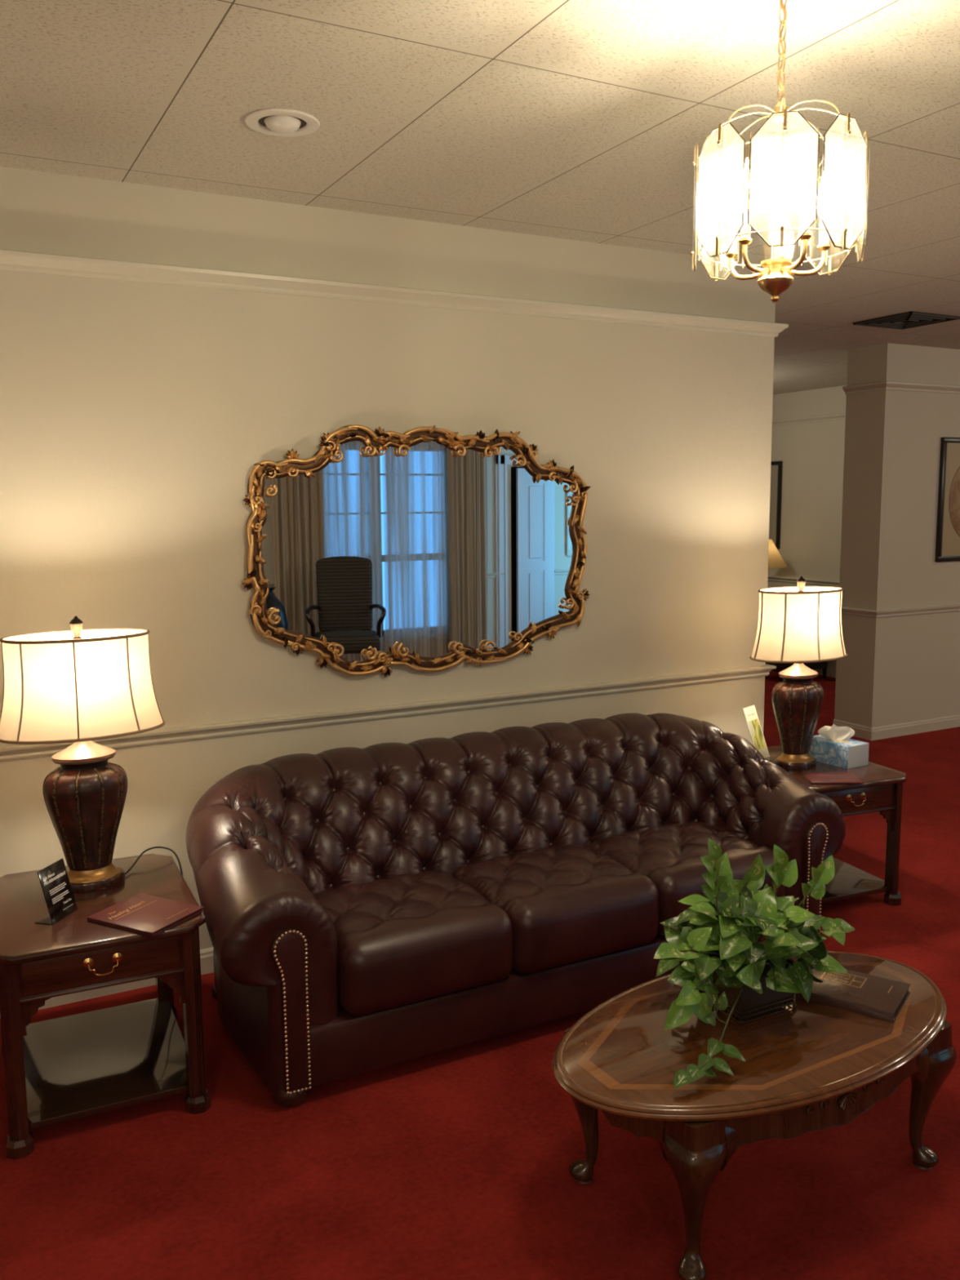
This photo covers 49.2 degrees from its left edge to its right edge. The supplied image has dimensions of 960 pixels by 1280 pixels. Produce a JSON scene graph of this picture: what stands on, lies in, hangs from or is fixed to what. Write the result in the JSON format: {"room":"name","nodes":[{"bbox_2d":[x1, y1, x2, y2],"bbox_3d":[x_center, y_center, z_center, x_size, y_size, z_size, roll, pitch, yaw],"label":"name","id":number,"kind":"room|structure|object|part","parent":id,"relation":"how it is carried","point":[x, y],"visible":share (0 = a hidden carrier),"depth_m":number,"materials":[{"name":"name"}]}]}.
{"room":"waiting room","nodes":[
{"label":"waiting room","id":0,"kind":"room"},
{"bbox_2d":[0,166,775,950],"bbox_3d":[-1.418,-0.118,3.460,6.110,2.690,0.160,-4,8,-28],"label":"wall","id":1,"kind":"structure","parent":0,"point":[136,418],"depth_m":3.72,"materials":[{"name":"beige paint"}]},
{"bbox_2d":[38,947,213,1009],"bbox_3d":[-1.345,1.168,3.655,6.004,0.088,0.174,-4,8,-28],"label":"baseboard","id":2,"kind":"structure","parent":1,"relation":"attached to","point":[206,954],"depth_m":3.61,"materials":[{"name":"beige paint"}]},
{"bbox_2d":[0,664,776,760],"bbox_3d":[-1.337,0.338,3.541,6.026,0.048,0.196,-4,8,-28],"label":"trim","id":3,"kind":"structure","parent":1,"relation":"attached to","point":[8,752],"depth_m":3.95,"materials":[{"name":"beige paint"}]},
{"bbox_2d":[0,248,788,337],"bbox_3d":[-1.345,-1.180,3.339,6.032,0.054,0.202,-4,8,-28],"label":"trim","id":4,"kind":"structure","parent":1,"relation":"attached to","point":[10,260],"depth_m":3.72,"materials":[{"name":"beige paint"}]},
{"bbox_2d":[241,424,590,677],"bbox_3d":[-0.187,-0.337,3.969,1.454,0.940,0.046,-4,8,-28],"label":"wall mirror","id":5,"kind":"object","parent":1,"relation":"attached to","point":[423,548],"visible":1,"depth_m":3.95,"materials":[{"name":"gold metal"}]},
{"bbox_2d":[0,0,959,395],"bbox_3d":[1.819,-1.673,4.383,12.900,0.100,12.300,-4,8,-28],"label":"ceiling","id":6,"kind":"structure","parent":0,"point":[578,120],"depth_m":2.79,"materials":[{"name":"tile"}]},
{"bbox_2d":[244,107,319,136],"bbox_3d":[-0.532,-1.392,2.826,0.200,0.040,0.200,-4,8,-28],"label":"recessed light","id":7,"kind":"object","parent":6,"relation":"in","point":[277,122],"visible":1,"depth_m":2.80,"materials":[{"name":"white metal"}]},
{"bbox_2d":[690,0,869,302],"bbox_3d":[0.596,-0.995,2.086,0.340,0.625,0.340,-4,8,-28],"label":"chandelier","id":8,"kind":"object","parent":6,"relation":"hanging from","point":[775,279],"visible":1,"depth_m":2.08,"materials":[{"name":"gold metal"}]},
{"bbox_3d":[0.510,-0.911,2.086,0.144,0.279,0.066,1,8,10],"label":"bowed rod","id":9,"kind":"part","parent":8,"relation":"part of","materials":[{"name":"gold metal"}]},
{"bbox_3d":[0.527,-0.920,2.150,0.066,0.279,0.144,-6,9,-34],"label":"bowed rod","id":10,"kind":"part","parent":8,"relation":"part of","materials":[{"name":"gold metal"}]},
{"bbox_3d":[0.547,-0.771,2.158,0.085,0.061,0.026,4,9,29],"label":"arm","id":11,"kind":"part","parent":8,"relation":"part of","materials":[{"name":"gold metal"}]},
{"bbox_3d":[0.543,-0.904,2.028,0.144,0.279,0.066,-6,9,-34],"label":"bowed rod","id":12,"kind":"part","parent":8,"relation":"part of","materials":[{"name":"gold metal"}]},
{"bbox_3d":[0.546,-0.760,2.075,0.084,0.061,0.027,-4,8,-28],"label":"arm","id":13,"kind":"part","parent":8,"relation":"part of","materials":[{"name":"gold metal"}]},
{"bbox_3d":[0.586,-0.924,2.183,0.066,0.279,0.144,1,8,10],"label":"bowed rod","id":14,"kind":"part","parent":8,"relation":"part of","materials":[{"name":"gold metal"}]},
{"bbox_3d":[0.595,-1.182,2.061,0.015,0.250,0.015,2,8,17],"label":"chain","id":15,"kind":"part","parent":8,"relation":"part of","materials":[{"name":"gold metal"}]},
{"bbox_3d":[0.595,-1.176,2.062,0.012,0.240,0.012,-4,8,-28],"label":"supply cord","id":16,"kind":"part","parent":8,"relation":"part of","materials":[{"name":"gold metal"}]},
{"bbox_3d":[0.620,-0.758,2.055,0.025,0.061,0.085,-2,8,-15],"label":"arm","id":17,"kind":"part","parent":8,"relation":"part of","materials":[{"name":"gold metal"}]},
{"bbox_3d":[0.608,-0.902,2.011,0.066,0.279,0.144,1,8,10],"label":"bowed rod","id":18,"kind":"part","parent":8,"relation":"part of","materials":[{"name":"gold metal"}]},
{"bbox_3d":[0.664,-0.767,2.115,0.085,0.061,0.025,-1,8,-2],"label":"arm","id":19,"kind":"part","parent":8,"relation":"part of","materials":[{"name":"gold metal"}]},
{"bbox_3d":[0.650,-0.923,2.166,0.144,0.279,0.066,-6,9,-34],"label":"bowed rod","id":20,"kind":"part","parent":8,"relation":"part of","materials":[{"name":"gold metal"}]},
{"bbox_3d":[0.684,-0.915,2.108,0.144,0.279,0.066,1,8,10],"label":"bowed rod","id":21,"kind":"part","parent":8,"relation":"part of","materials":[{"name":"gold metal"}]},
{"bbox_3d":[0.666,-0.907,2.044,0.066,0.279,0.144,-6,9,-34],"label":"bowed rod","id":22,"kind":"part","parent":8,"relation":"part of","materials":[{"name":"gold metal"}]},
{"bbox_2d":[852,311,959,329],"bbox_3d":[2.462,-1.842,6.049,0.420,0.012,0.420,-4,8,-28],"label":"ceiling vent","id":23,"kind":"object","parent":6,"relation":"in","point":[911,319],"visible":1,"depth_m":6.03,"materials":[{"name":"black metal"}]},
{"bbox_2d":[0,671,959,1279],"bbox_3d":[1.842,1.103,4.750,12.900,0.120,12.300,-4,8,-28],"label":"floor","id":24,"kind":"structure","parent":0,"point":[454,1163],"depth_m":2.62,"materials":[{"name":"red carpet"}]},
{"bbox_2d":[0,853,211,1159],"bbox_3d":[-1.115,1.014,3.044,0.544,0.550,0.664,-4,8,-25],"label":"end table","id":25,"kind":"object","parent":24,"relation":"on","point":[62,1069],"visible":0.96,"depth_m":2.87,"materials":[{"name":"brown wood"}]},
{"bbox_3d":[-1.201,1.072,2.698,0.066,0.527,0.066,-4,8,-25],"label":"leg","id":26,"kind":"part","parent":25,"relation":"part of","materials":[{"name":"brown wood"}]},
{"bbox_2d":[35,857,77,924],"bbox_3d":[-1.164,0.687,2.869,0.057,0.146,0.112,1,8,12],"label":"sign stand","id":27,"kind":"object","parent":25,"relation":"on","point":[54,879],"visible":1,"depth_m":2.86,"materials":[{"name":"black plastic"}]},
{"bbox_2d":[48,881,73,909],"bbox_3d":[-1.148,0.706,2.874,0.017,0.066,0.078,1,8,12],"label":"print","id":28,"kind":"object","parent":27,"relation":"attached to","point":[60,893],"depth_m":2.87,"materials":[{"name":"white"}]},
{"bbox_2d":[0,616,182,893],"bbox_3d":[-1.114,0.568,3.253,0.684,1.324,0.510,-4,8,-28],"label":"table lamp","id":29,"kind":"object","parent":25,"relation":"on","point":[81,686],"depth_m":3.00,"materials":[{"name":"white fabric"}]},
{"bbox_3d":[-1.163,0.125,3.045,0.458,0.277,0.284,-4,8,-28],"label":"lamp shade","id":30,"kind":"part","parent":29,"relation":"part of","materials":[{"name":"beige fabric"}]},
{"bbox_3d":[-0.993,0.931,3.424,0.111,0.557,0.434,1,8,12],"label":"lamp cord","id":31,"kind":"part","parent":29,"relation":"part of","materials":[{"name":"black plastic"}]},
{"bbox_3d":[-0.995,0.856,2.764,0.420,0.119,0.024,-4,8,-25],"label":"frame","id":32,"kind":"part","parent":25,"relation":"part of","materials":[{"name":"brown wood"}]},
{"bbox_3d":[-0.994,0.853,2.760,0.390,0.094,0.012,-4,8,-25],"label":"drawer","id":33,"kind":"part","parent":25,"relation":"part of","materials":[{"name":"brown wood"}]},
{"bbox_3d":[-0.986,0.853,2.745,0.098,0.047,0.025,-4,8,-25],"label":"bail handle","id":34,"kind":"part","parent":25,"relation":"part of","materials":[{"name":"gold metal"}]},
{"bbox_2d":[22,998,188,1130],"bbox_3d":[-1.114,1.222,3.072,0.472,0.020,0.576,-4,8,-25],"label":"shelf","id":35,"kind":"object","parent":25,"relation":"attached to","point":[77,1066],"depth_m":3.03,"materials":[{"name":"brown wood"}]},
{"bbox_2d":[86,893,204,937],"bbox_3d":[-0.915,0.751,2.874,0.238,0.012,0.197,3,8,27],"label":"book","id":36,"kind":"object","parent":25,"relation":"on","point":[142,913],"visible":1,"depth_m":2.85,"materials":[{"name":"red leather"}]},
{"bbox_3d":[-1.029,0.979,3.393,0.066,0.527,0.066,-4,8,-25],"label":"leg","id":37,"kind":"part","parent":25,"relation":"part of","materials":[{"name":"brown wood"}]},
{"bbox_3d":[-0.789,1.043,2.891,0.066,0.527,0.066,-4,8,-25],"label":"leg","id":38,"kind":"part","parent":25,"relation":"part of","materials":[{"name":"brown wood"}]},
{"bbox_2d":[186,713,845,1106],"bbox_3d":[0.135,0.784,3.689,2.296,0.816,0.985,-4,8,-28],"label":"sofa","id":39,"kind":"object","parent":24,"relation":"on","point":[373,907],"visible":0.94,"depth_m":3.38,"materials":[{"name":"leather"}]},
{"bbox_2d":[313,870,512,1015],"bbox_3d":[-0.239,0.908,3.237,0.552,0.244,0.514,-4,8,-28],"label":"seat cushion","id":40,"kind":"object","parent":39,"relation":"on","point":[405,941],"depth_m":3.06,"materials":[{"name":"leather"}]},
{"bbox_2d":[452,844,658,973],"bbox_3d":[0.245,0.871,3.490,0.552,0.244,0.514,-4,8,-28],"label":"seat cushion","id":41,"kind":"object","parent":39,"relation":"on","point":[569,908],"depth_m":3.33,"materials":[{"name":"leather"}]},
{"bbox_3d":[0.256,1.075,3.501,1.860,0.177,0.400,-4,8,-28],"label":"rail","id":42,"kind":"part","parent":39,"relation":"part of","materials":[{"name":"leather"}]},
{"bbox_2d":[587,821,785,937],"bbox_3d":[0.730,0.833,3.744,0.552,0.244,0.514,-4,8,-28],"label":"seat cushion","id":43,"kind":"object","parent":39,"relation":"on","point":[670,854],"depth_m":3.66,"materials":[{"name":"leather"}]},
{"bbox_3d":[1.207,0.883,3.755,0.096,0.470,0.005,-4,8,-28],"label":"nailhead trim","id":44,"kind":"part","parent":39,"relation":"part of","materials":[{"name":"gold metal"}]},
{"bbox_2d":[551,951,956,1279],"bbox_3d":[0.688,1.131,2.604,1.161,0.405,0.652,-5,9,-30],"label":"coffee table","id":45,"kind":"object","parent":24,"relation":"on","point":[811,1066],"visible":0.83,"depth_m":2.39,"materials":[{"name":"brown wood"}]},
{"bbox_3d":[0.306,1.150,2.579,0.195,0.380,0.170,-5,9,-30],"label":"leg","id":46,"kind":"part","parent":45,"relation":"part of","materials":[{"name":"brown wood"}]},
{"bbox_3d":[0.478,1.187,2.289,0.195,0.380,0.170,-5,9,-30],"label":"leg","id":47,"kind":"part","parent":45,"relation":"part of","materials":[{"name":"brown wood"}]},
{"bbox_2d":[653,838,854,1088],"bbox_3d":[0.612,0.695,2.573,0.707,0.465,0.506,-4,8,-28],"label":"potted plant","id":48,"kind":"object","parent":45,"relation":"on","point":[725,966],"visible":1,"depth_m":2.52,"materials":[{"name":"green plant"}]},
{"bbox_3d":[0.670,0.862,2.655,0.200,0.115,0.200,-4,8,-28],"label":"planter","id":49,"kind":"part","parent":48,"relation":"part of","materials":[{"name":"brown metal"}]},
{"bbox_2d":[795,968,911,1022],"bbox_3d":[0.958,0.900,2.690,0.240,0.025,0.186,5,9,34],"label":"book","id":50,"kind":"object","parent":45,"relation":"on","point":[865,994],"visible":0.94,"depth_m":2.65,"materials":[{"name":"brown leather"}]},
{"bbox_3d":[1.069,1.137,2.631,0.195,0.380,0.170,-5,9,-30],"label":"leg","id":51,"kind":"part","parent":45,"relation":"part of","materials":[{"name":"brown wood"}]},
{"bbox_2d":[765,661,827,682],"bbox_3d":[2.728,-0.074,10.124,0.640,0.790,1.200,-4,8,-28],"label":"writing desk","id":52,"kind":"object","parent":24,"relation":"on","point":[780,667],"visible":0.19,"depth_m":9.68,"materials":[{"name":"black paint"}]},
{"bbox_2d":[768,538,787,568],"bbox_3d":[2.732,-0.717,10.066,0.430,0.500,0.430,-4,8,-28],"label":"table lamp","id":53,"kind":"object","parent":52,"relation":"on","point":[775,560],"visible":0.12,"depth_m":9.92,"materials":[{"name":"brown fabric"}]},
{"bbox_3d":[3.227,0.301,9.811,0.041,0.120,0.041,-1,8,-5],"label":"leg","id":54,"kind":"part","parent":52,"relation":"part of","materials":[{"name":"black paint"}]},
{"bbox_2d":[764,745,906,906],"bbox_3d":[1.401,0.800,4.505,0.544,0.550,0.664,-3,8,-21],"label":"end table","id":55,"kind":"object","parent":24,"relation":"on","point":[881,790],"visible":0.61,"depth_m":4.30,"materials":[{"name":"brown wood"}]},
{"bbox_2d":[742,705,769,758],"bbox_3d":[1.205,0.405,4.569,0.082,0.221,0.104,6,10,42],"label":"brochure","id":56,"kind":"object","parent":55,"relation":"on","point":[750,713],"visible":0.98,"depth_m":4.57,"materials":[{"name":"beige paper"}]},
{"bbox_2d":[747,718,765,750],"bbox_3d":[1.208,0.412,4.568,0.045,0.122,0.088,6,10,42],"label":"picture","id":57,"kind":"object","parent":56,"relation":"attached to","point":[755,731],"depth_m":4.57},
{"bbox_2d":[749,576,847,769],"bbox_3d":[1.336,0.134,4.396,0.478,0.802,0.308,-4,8,-28],"label":"table lamp","id":58,"kind":"object","parent":55,"relation":"on","point":[797,625],"visible":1,"depth_m":4.30,"materials":[{"name":"white fabric"}]},
{"bbox_3d":[1.334,-0.070,4.369,0.458,0.277,0.284,-4,8,-28],"label":"lamp shade","id":59,"kind":"part","parent":58,"relation":"part of","materials":[{"name":"beige fabric"}]},
{"bbox_2d":[800,772,862,784],"bbox_3d":[1.415,0.556,4.219,0.201,0.008,0.160,0,8,2],"label":"book","id":60,"kind":"object","parent":55,"relation":"on","point":[814,778],"visible":1,"depth_m":4.20,"materials":[{"name":"red leather"}]},
{"bbox_2d":[808,724,869,768],"bbox_3d":[1.531,0.441,4.494,0.132,0.163,0.224,-5,9,-32],"label":"tissue box","id":61,"kind":"object","parent":55,"relation":"on","point":[833,745],"visible":0.93,"depth_m":4.45,"materials":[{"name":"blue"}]},
{"bbox_2d":[820,857,889,903],"bbox_3d":[1.403,1.009,4.532,0.472,0.020,0.576,-3,8,-21],"label":"shelf","id":62,"kind":"object","parent":55,"relation":"attached to","point":[848,882],"depth_m":4.36,"materials":[{"name":"brown wood"}]},
{"bbox_3d":[1.512,0.640,4.198,0.098,0.047,0.025,-3,8,-21],"label":"bail handle","id":63,"kind":"part","parent":55,"relation":"part of","materials":[{"name":"gold metal"}]},
{"bbox_3d":[1.505,0.640,4.213,0.390,0.094,0.012,-3,8,-21],"label":"drawer","id":64,"kind":"part","parent":55,"relation":"part of","materials":[{"name":"brown wood"}]},
{"bbox_3d":[1.504,0.643,4.217,0.420,0.119,0.024,-3,8,-21],"label":"frame","id":65,"kind":"part","parent":55,"relation":"part of","materials":[{"name":"brown wood"}]},
{"bbox_3d":[1.716,0.833,4.330,0.066,0.527,0.066,-3,8,-21],"label":"leg","id":66,"kind":"part","parent":55,"relation":"part of","materials":[{"name":"brown wood"}]},
{"bbox_2d":[767,385,846,668],"bbox_3d":[3.244,-1.019,9.993,0.120,2.690,3.940,-4,8,-28],"label":"wall","id":67,"kind":"structure","parent":0,"point":[811,455],"depth_m":9.98,"materials":[{"name":"beige paint"}]},
{"bbox_2d":[768,461,782,549],"bbox_3d":[2.760,-1.376,10.704,0.027,0.860,0.860,-4,8,-28],"label":"framed picture","id":68,"kind":"object","parent":67,"relation":"attached to","point":[775,491],"visible":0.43,"depth_m":10.38,"materials":[{"name":"black paint"}]},
{"bbox_2d":[768,466,777,544],"bbox_3d":[2.764,-1.377,10.706,0.003,0.772,0.772,-4,8,-28],"label":"print","id":69,"kind":"object","parent":68,"relation":"attached to","point":[773,520],"depth_m":10.41,"materials":[{"name":"beige paper"}]},
{"bbox_2d":[767,575,839,586],"bbox_3d":[3.207,-0.548,9.965,0.036,0.048,3.820,-4,8,-28],"label":"trim","id":70,"kind":"structure","parent":67,"relation":"attached to","point":[810,581],"depth_m":10.06,"materials":[{"name":"beige paint"}]},
{"bbox_2d":[772,413,845,426],"bbox_3d":[3.192,-2.066,9.763,0.042,0.054,3.820,-4,8,-28],"label":"trim","id":71,"kind":"structure","parent":67,"relation":"attached to","point":[842,415],"depth_m":9.90,"materials":[{"name":"beige paint"}]},
{"bbox_2d":[812,666,835,677],"bbox_3d":[3.224,0.282,10.080,0.014,0.088,3.820,-4,8,-28],"label":"baseboard","id":72,"kind":"structure","parent":67,"relation":"attached to","point":[831,672],"depth_m":9.92,"materials":[{"name":"beige paint"}]},
{"bbox_2d":[834,342,959,727],"bbox_3d":[4.607,-0.807,8.306,4.460,2.690,0.340,-4,8,-28],"label":"wall","id":73,"kind":"structure","parent":0,"point":[902,668],"depth_m":7.27,"materials":[{"name":"beige paint"}]},
{"bbox_2d":[832,714,959,740],"bbox_3d":[4.562,0.488,8.440,4.354,0.088,0.354,-4,8,-28],"label":"baseboard","id":74,"kind":"structure","parent":73,"relation":"attached to","point":[949,722],"depth_m":7.45,"materials":[{"name":"beige paint"}]},
{"bbox_2d":[841,604,959,617],"bbox_3d":[4.550,-0.341,8.315,4.376,0.048,0.376,-4,8,-28],"label":"trim","id":75,"kind":"structure","parent":73,"relation":"attached to","point":[948,608],"depth_m":7.32,"materials":[{"name":"beige paint"}]},
{"bbox_2d":[842,381,959,395],"bbox_3d":[4.537,-1.858,8.111,4.382,0.054,0.382,-4,8,-28],"label":"trim","id":76,"kind":"structure","parent":73,"relation":"attached to","point":[882,385],"depth_m":7.11,"materials":[{"name":"beige paint"}]},
{"bbox_2d":[934,436,959,561],"bbox_3d":[3.533,-1.004,7.498,0.720,0.865,0.027,-4,8,-28],"label":"framed picture","id":77,"kind":"object","parent":73,"relation":"attached to","point":[948,529],"visible":1,"depth_m":7.38,"materials":[{"name":"black paint"}]},
{"bbox_2d":[941,444,959,555],"bbox_3d":[3.531,-1.005,7.502,0.632,0.777,0.003,-4,8,-28],"label":"print","id":78,"kind":"object","parent":77,"relation":"attached to","point":[950,518],"depth_m":7.39}
]}

